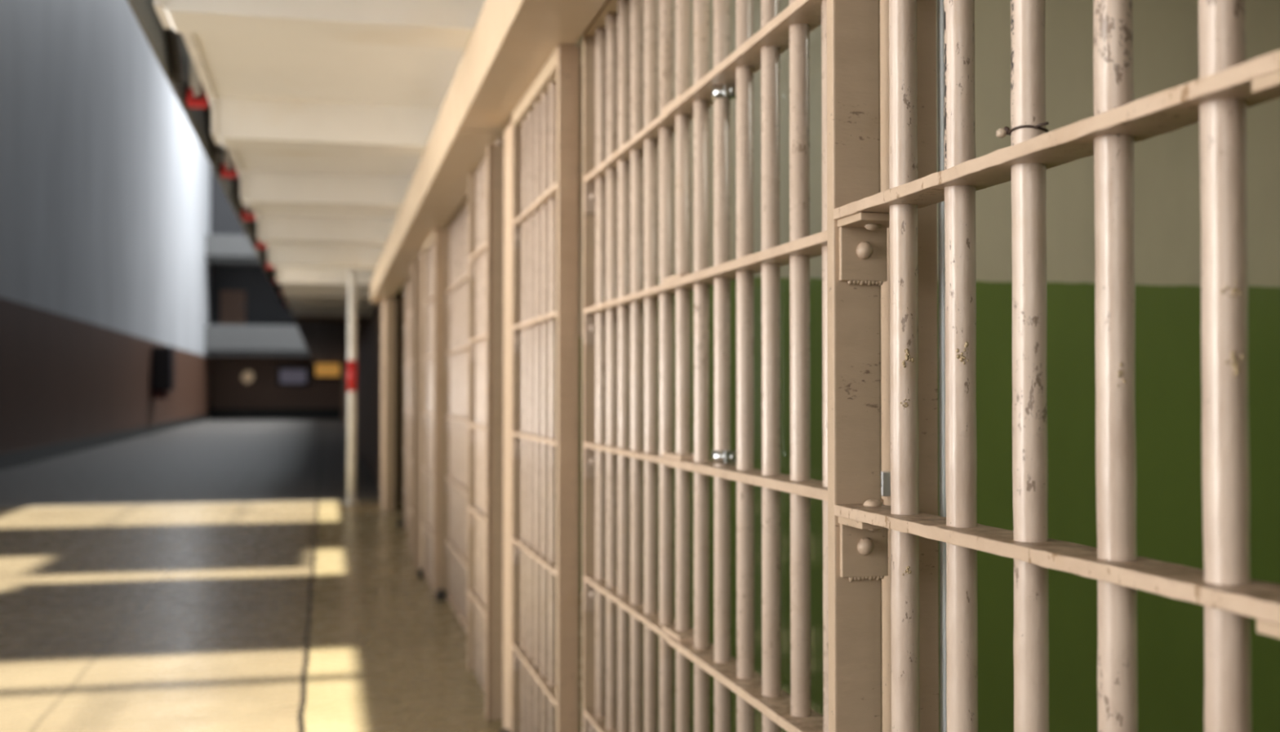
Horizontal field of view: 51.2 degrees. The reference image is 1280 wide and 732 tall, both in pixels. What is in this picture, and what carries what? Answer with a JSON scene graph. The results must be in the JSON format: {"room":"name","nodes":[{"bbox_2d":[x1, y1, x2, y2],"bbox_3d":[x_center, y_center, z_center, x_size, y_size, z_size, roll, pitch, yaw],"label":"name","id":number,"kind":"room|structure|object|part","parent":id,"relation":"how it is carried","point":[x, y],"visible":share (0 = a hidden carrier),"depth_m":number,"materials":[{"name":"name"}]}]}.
{"room":"prison interior","nodes":[
{"label":"prison interior","id":0,"kind":"room"},
{"bbox_2d":[0,0,210,454],"bbox_3d":[-10.155,-7.407,23.591,0.250,18.100,58.300,0,-1,-13],"label":"wall","id":1,"kind":"structure","parent":0,"point":[105,175],"depth_m":25.73,"materials":[{"name":"grey paint"}]},
{"bbox_2d":[0,413,209,471],"bbox_3d":[-11.863,1.579,31.291,0.030,0.220,41.600,0,-1,-13],"label":"baseboard","id":2,"kind":"structure","parent":1,"relation":"attached to","point":[9,460],"depth_m":24.47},
{"bbox_2d":[151,346,174,399],"bbox_3d":[-12.480,0.182,34.923,0.480,1.350,0.900,0,-1,-13],"label":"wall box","id":3,"kind":"object","parent":1,"relation":"attached to","point":[162,358],"visible":1,"depth_m":34.51,"materials":[{"name":"black paint"}]},
{"bbox_2d":[151,390,168,399],"bbox_3d":[-12.538,0.747,34.898,0.360,0.220,0.700,0,-1,-13],"label":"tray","id":4,"kind":"object","parent":3,"relation":"on","point":[156,394],"depth_m":34.57,"materials":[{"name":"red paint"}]},
{"bbox_2d":[208,165,342,413],"bbox_3d":[-12.836,-6.909,52.747,7.890,18.000,0.300,0,-1,-13],"label":"wall","id":5,"kind":"structure","parent":0,"point":[227,390],"depth_m":51.96,"materials":[{"name":"brown paint"}]},
{"bbox_2d":[219,290,245,324],"bbox_3d":[-15.786,-2.227,51.750,0.950,1.400,0.120,0,-1,-13],"label":"door","id":6,"kind":"structure","parent":5,"relation":"in","point":[233,303],"depth_m":51.75,"materials":[{"name":"brown paint"}]},
{"bbox_2d":[204,234,262,266],"bbox_3d":[-12.572,-4.395,51.581,7.890,0.970,2.000,0,-1,-13],"label":"trim","id":7,"kind":"structure","parent":5,"relation":"attached to","point":[220,249],"depth_m":49.94,"materials":[{"name":"grey concrete"}]},
{"bbox_2d":[240,369,255,384],"bbox_3d":[-15.214,0.424,51.781,0.552,0.552,0.224,0,-1,-13],"label":"wall lamp","id":8,"kind":"object","parent":5,"relation":"attached to","point":[247,376],"visible":1,"depth_m":51.73,"materials":[{"name":"metal"}]},
{"bbox_2d":[204,324,310,356],"bbox_3d":[-12.572,-0.951,51.516,7.890,1.120,2.000,0,-1,-13],"label":"trim","id":9,"kind":"structure","parent":5,"relation":"attached to","point":[261,340],"depth_m":50.05,"materials":[{"name":"grey concrete"}]},
{"bbox_2d":[209,408,341,419],"bbox_3d":[-12.782,1.877,52.421,7.860,0.420,0.040,0,-1,-13],"label":"baseboard","id":10,"kind":"structure","parent":5,"relation":"attached to","point":[310,413],"depth_m":52.07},
{"bbox_2d":[276,366,308,386],"bbox_3d":[-13.563,0.407,52.186,1.200,0.750,0.188,0,-1,-13],"label":"case","id":11,"kind":"object","parent":5,"relation":"attached to","point":[286,375],"visible":1,"depth_m":52.10,"materials":[{"name":"metal"}]},
{"bbox_2d":[311,360,341,378],"bbox_3d":[-12.335,0.138,52.497,1.130,0.700,0.160,0,-1,-13],"label":"lamp","id":12,"kind":"object","parent":5,"relation":"attached to","point":[319,371],"visible":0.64,"depth_m":52.43,"materials":[{"name":"metal"}]},
{"bbox_2d":[315,363,339,376],"bbox_3d":[-12.271,0.137,52.440,0.930,0.540,0.020,0,-1,-13],"label":"diffuser","id":13,"kind":"object","parent":12,"relation":"attached to","point":[321,369],"depth_m":52.43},
{"bbox_2d":[0,418,582,731],"bbox_3d":[-6.242,1.658,24.341,8.190,0.200,58.300,0,-1,-13],"label":"floor","id":14,"kind":"structure","parent":0,"point":[210,575],"depth_m":7.16,"materials":[{"name":"concrete"}]},
{"bbox_2d":[343,268,359,503],"bbox_3d":[-2.837,0.172,13.149,0.150,2.350,0.150,0,-1,-13],"label":"steel pole","id":15,"kind":"object","parent":14,"relation":"on","point":[352,273],"visible":0.88,"depth_m":13.11,"materials":[{"name":"white metal"}]},
{"bbox_2d":[381,298,395,511],"bbox_3d":[-2.381,0.367,12.621,0.092,1.940,0.930,0,-1,-13],"label":"post","id":16,"kind":"object","parent":14,"relation":"on","point":[388,306],"visible":1,"depth_m":12.18,"materials":[{"name":"metal"}]},
{"bbox_2d":[397,275,408,531],"bbox_3d":[-1.708,0.271,10.019,0.115,2.035,1.865,0,-1,-13],"label":"gate","id":17,"kind":"object","parent":14,"relation":"on","point":[403,523],"visible":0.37,"depth_m":10.81,"materials":[{"name":"metal"}]},
{"bbox_2d":[408,253,421,568],"bbox_3d":[-1.460,0.279,8.687,0.083,1.969,0.847,0,-1,-13],"label":"gate","id":18,"kind":"object","parent":14,"relation":"in","point":[415,268],"visible":0.74,"depth_m":8.28,"materials":[{"name":"metal"}]},
{"bbox_2d":[417,228,445,597],"bbox_3d":[-1.204,0.259,7.644,0.090,1.969,1.060,0,-1,-13],"label":"gate","id":19,"kind":"object","parent":14,"relation":"in","point":[433,255],"visible":0.96,"depth_m":7.46,"materials":[{"name":"metal"}]},
{"bbox_3d":[-1.301,0.277,8.068,0.035,1.950,0.190,0,-1,-13],"label":"jamb plate","id":20,"kind":"part","parent":19,"relation":"part of","materials":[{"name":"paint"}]},
{"bbox_3d":[-1.169,-0.705,7.577,0.062,0.044,0.822,0,-1,-13],"label":"rail","id":21,"kind":"part","parent":19,"relation":"part of","materials":[{"name":"metal"}]},
{"bbox_2d":[435,193,468,635],"bbox_3d":[-0.815,0.200,6.224,0.115,2.035,1.865,0,-1,-13],"label":"gate","id":22,"kind":"object","parent":14,"relation":"on","point":[455,591],"visible":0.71,"depth_m":6.65,"materials":[{"name":"metal"}]},
{"bbox_3d":[-0.794,-0.790,6.250,0.070,0.055,1.820,0,-1,-13],"label":"rail","id":23,"kind":"part","parent":22,"relation":"part of","materials":[{"name":"metal"}]},
{"bbox_3d":[-0.812,1.182,6.255,0.050,0.010,0.130,0,-1,-13],"label":"splice plate","id":24,"kind":"part","parent":22,"relation":"part of","materials":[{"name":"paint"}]},
{"bbox_3d":[-0.812,0.894,6.260,0.050,0.010,0.130,0,-1,-13],"label":"splice plate","id":25,"kind":"part","parent":22,"relation":"part of","materials":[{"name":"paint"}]},
{"bbox_2d":[467,139,503,720],"bbox_3d":[-0.566,0.207,4.891,0.083,1.969,0.847,0,-1,-13],"label":"gate","id":26,"kind":"object","parent":14,"relation":"in","point":[486,185],"visible":0.91,"depth_m":4.50,"materials":[{"name":"metal"}]},
{"bbox_2d":[499,44,580,731],"bbox_3d":[-0.310,0.188,3.848,0.090,1.969,1.060,0,-1,-13],"label":"gate","id":27,"kind":"object","parent":14,"relation":"in","point":[541,518],"visible":1,"depth_m":3.69,"materials":[{"name":"metal"}]},
{"bbox_3d":[-0.407,0.205,4.272,0.035,1.950,0.190,0,-1,-13],"label":"jamb plate","id":28,"kind":"part","parent":27,"relation":"part of","materials":[{"name":"paint"}]},
{"bbox_3d":[-0.276,-0.776,3.781,0.062,0.044,0.822,0,-1,-13],"label":"rail","id":29,"kind":"part","parent":27,"relation":"part of","materials":[{"name":"metal"}]},
{"bbox_2d":[582,0,938,731],"bbox_3d":[0.078,0.128,2.428,0.115,2.035,1.865,0,-1,-13],"label":"bars","id":30,"kind":"object","parent":14,"relation":"on","point":[615,142],"visible":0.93,"depth_m":2.34,"materials":[{"name":"paint"}]},
{"bbox_3d":[0.099,-0.862,2.454,0.070,0.055,1.820,0,-1,-13],"label":"rail","id":31,"kind":"part","parent":30,"relation":"part of","materials":[{"name":"metal"}]},
{"bbox_3d":[0.081,-0.486,2.489,0.050,0.010,0.130,0,-1,-13],"label":"splice plate","id":32,"kind":"part","parent":30,"relation":"part of","materials":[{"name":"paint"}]},
{"bbox_3d":[0.081,-0.162,2.483,0.050,0.010,0.130,0,-1,-13],"label":"splice plate","id":33,"kind":"part","parent":30,"relation":"part of","materials":[{"name":"paint"}]},
{"bbox_3d":[0.081,0.167,2.477,0.050,0.010,0.130,0,-1,-13],"label":"splice plate","id":34,"kind":"part","parent":30,"relation":"part of","materials":[{"name":"paint"}]},
{"bbox_3d":[0.081,0.494,2.471,0.050,0.010,0.130,0,-1,-13],"label":"splice plate","id":35,"kind":"part","parent":30,"relation":"part of","materials":[{"name":"paint"}]},
{"bbox_2d":[711,84,735,101],"bbox_3d":[0.153,-0.460,2.241,0.070,0.022,0.040,-1,-1,26],"label":"clamp","id":36,"kind":"object","parent":30,"relation":"attached to","point":[725,91],"visible":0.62,"depth_m":2.23,"materials":[{"name":"metal"}]},
{"bbox_2d":[711,449,736,463],"bbox_3d":[0.153,0.152,2.229,0.070,0.022,0.040,-1,-1,26],"label":"clamp","id":37,"kind":"object","parent":30,"relation":"on","point":[717,456],"visible":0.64,"depth_m":2.22,"materials":[{"name":"metal"}]},
{"bbox_2d":[880,471,890,496],"bbox_3d":[0.278,0.135,1.530,0.014,0.028,0.017,0,-1,-13],"label":"clip","id":38,"kind":"object","parent":30,"relation":"attached to","point":[885,476],"visible":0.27,"depth_m":1.52,"materials":[{"name":"white metal"}]},
{"bbox_2d":[937,0,946,731],"bbox_3d":[0.260,0.146,1.923,0.008,1.980,0.810,0,-1,-13],"label":"sheet","id":39,"kind":"object","parent":30,"relation":"attached to","point":[940,48],"visible":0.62,"depth_m":1.54,"materials":[{"name":"metal"}]},
{"bbox_2d":[826,0,1279,731],"bbox_3d":[0.327,0.136,1.095,0.084,1.969,0.848,0,-1,-13],"label":"gate","id":40,"kind":"object","parent":14,"relation":"in","point":[859,215],"visible":1,"depth_m":1.12,"materials":[{"name":"metal"}]},
{"bbox_2d":[995,121,1048,137],"bbox_3d":[0.325,-0.201,1.132,0.050,0.010,0.033,-1,-1,31],"label":"tie","id":41,"kind":"object","parent":40,"relation":"on","point":[1001,132],"visible":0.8,"depth_m":1.12,"materials":[{"name":"paint"}]},
{"bbox_2d":[153,0,485,317],"bbox_3d":[-0.390,-1.080,8.457,4.095,0.322,24.600,0,-1,-13],"label":"ceiling","id":42,"kind":"structure","parent":0,"point":[326,113],"depth_m":5.72,"materials":[{"name":"beige paint"}]},
{"bbox_2d":[126,0,288,311],"bbox_3d":[-3.403,-1.597,12.039,0.134,1.196,17.733,0,-1,-13],"label":"gallery railing","id":43,"kind":"object","parent":42,"relation":"attached to","point":[169,47],"visible":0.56,"depth_m":6.07,"materials":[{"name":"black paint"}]},
{"bbox_3d":[-1.919,-1.727,5.766,0.044,1.130,0.040,0,-1,-13],"label":"post","id":44,"kind":"part","parent":43,"relation":"part of","materials":[{"name":"beige metal"}]},
{"bbox_3d":[-2.366,-1.691,7.664,0.044,1.130,0.040,0,-1,-13],"label":"post","id":45,"kind":"part","parent":43,"relation":"part of","materials":[{"name":"beige metal"}]},
{"bbox_3d":[-2.812,-1.655,9.562,0.044,1.130,0.040,0,-1,-13],"label":"post","id":46,"kind":"part","parent":43,"relation":"part of","materials":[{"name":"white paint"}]},
{"bbox_3d":[-3.706,-1.584,13.358,0.044,1.130,0.040,0,-1,-13],"label":"post","id":47,"kind":"part","parent":43,"relation":"part of","materials":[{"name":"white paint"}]},
{"bbox_3d":[-4.152,-1.548,15.255,0.044,1.130,0.040,0,-1,-13],"label":"post","id":48,"kind":"part","parent":43,"relation":"part of","materials":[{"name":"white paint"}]},
{"bbox_3d":[-4.599,-1.513,17.153,0.044,1.130,0.040,0,-1,-13],"label":"post","id":49,"kind":"part","parent":43,"relation":"part of","materials":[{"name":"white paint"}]},
{"bbox_2d":[370,251,408,302],"bbox_3d":[-2.209,-0.753,11.652,0.184,0.205,3.050,0,-1,-13],"label":"cover","id":50,"kind":"object","parent":42,"relation":"attached to","point":[382,288],"visible":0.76,"depth_m":11.31,"materials":[{"name":"metal"}]},
{"bbox_2d":[383,219,422,276],"bbox_3d":[-1.636,-0.799,9.219,0.184,0.205,1.950,0,-1,-13],"label":"cover","id":51,"kind":"object","parent":42,"relation":"attached to","point":[396,262],"visible":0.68,"depth_m":9.05,"materials":[{"name":"metal"}]},
{"bbox_2d":[396,165,456,250],"bbox_3d":[-1.189,-0.835,7.321,0.184,0.205,1.950,0,-1,-13],"label":"cover","id":52,"kind":"object","parent":42,"relation":"attached to","point":[415,224],"visible":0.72,"depth_m":7.05,"materials":[{"name":"paint"}]},
{"bbox_2d":[417,70,504,208],"bbox_3d":[-0.743,-0.871,5.423,0.184,0.205,1.950,0,-1,-13],"label":"beam","id":53,"kind":"structure","parent":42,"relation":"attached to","point":[451,153],"depth_m":5.15,"materials":[{"name":"paint"}]},
{"bbox_2d":[457,0,607,131],"bbox_3d":[-0.296,-0.906,3.525,0.184,0.205,1.950,0,-1,-13],"label":"beam","id":54,"kind":"structure","parent":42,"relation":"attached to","point":[511,42],"depth_m":3.52,"materials":[{"name":"paint"}]},
{"bbox_2d":[294,309,373,363],"bbox_3d":[-6.846,-0.553,35.749,3.960,0.350,31.300,0,-1,-13],"label":"ceiling","id":55,"kind":"structure","parent":0,"point":[325,339],"depth_m":25.34,"materials":[{"name":"brown paint"}]},
{"bbox_2d":[341,302,382,489],"bbox_3d":[-5.821,0.659,33.681,2.900,2.150,39.750,0,-1,-13],"label":"wall","id":56,"kind":"structure","parent":0,"point":[368,393],"depth_m":18.89,"materials":[{"name":"brown paint"}]},
{"bbox_2d":[391,291,404,503],"bbox_3d":[-1.112,0.179,13.478,2.890,2.350,0.150,0,-1,-13],"label":"wall","id":57,"kind":"structure","parent":0,"point":[399,427],"depth_m":13.11,"materials":[{"name":"brown paint"}]},
{"bbox_2d":[444,246,445,524],"bbox_3d":[-0.603,0.163,11.337,2.580,2.300,0.150,0,-1,-13],"label":"wall cell partition","id":58,"kind":"structure","parent":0,"point":[445,246],"depth_m":11.03,"materials":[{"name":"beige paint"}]},
{"bbox_2d":[395,34,582,294],"bbox_3d":[-0.406,-1.011,4.727,0.075,0.300,17.350,0,-1,-13],"label":"wall","id":59,"kind":"structure","parent":0,"point":[580,42],"depth_m":3.78,"materials":[{"name":"beige paint"}]},
{"bbox_2d":[444,63,582,246],"bbox_3d":[0.934,-1.130,5.045,2.680,0.049,17.350,0,-1,-13],"label":"ceiling","id":60,"kind":"structure","parent":0,"point":[581,65],"depth_m":5.92,"materials":[{"name":"paint"}]},
{"bbox_2d":[579,173,582,592],"bbox_3d":[0.290,0.092,7.542,2.580,2.300,0.150,0,-1,-13],"label":"wall cell partition","id":61,"kind":"structure","parent":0,"point":[580,174],"depth_m":7.32,"materials":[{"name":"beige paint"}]},
{"bbox_2d":[643,0,1279,731],"bbox_3d":[1.184,0.021,3.746,2.580,2.300,0.150,0,-1,-13],"label":"wall cell partition","id":62,"kind":"structure","parent":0,"point":[1167,189],"depth_m":3.67,"materials":[{"name":"green paint"}]}
]}

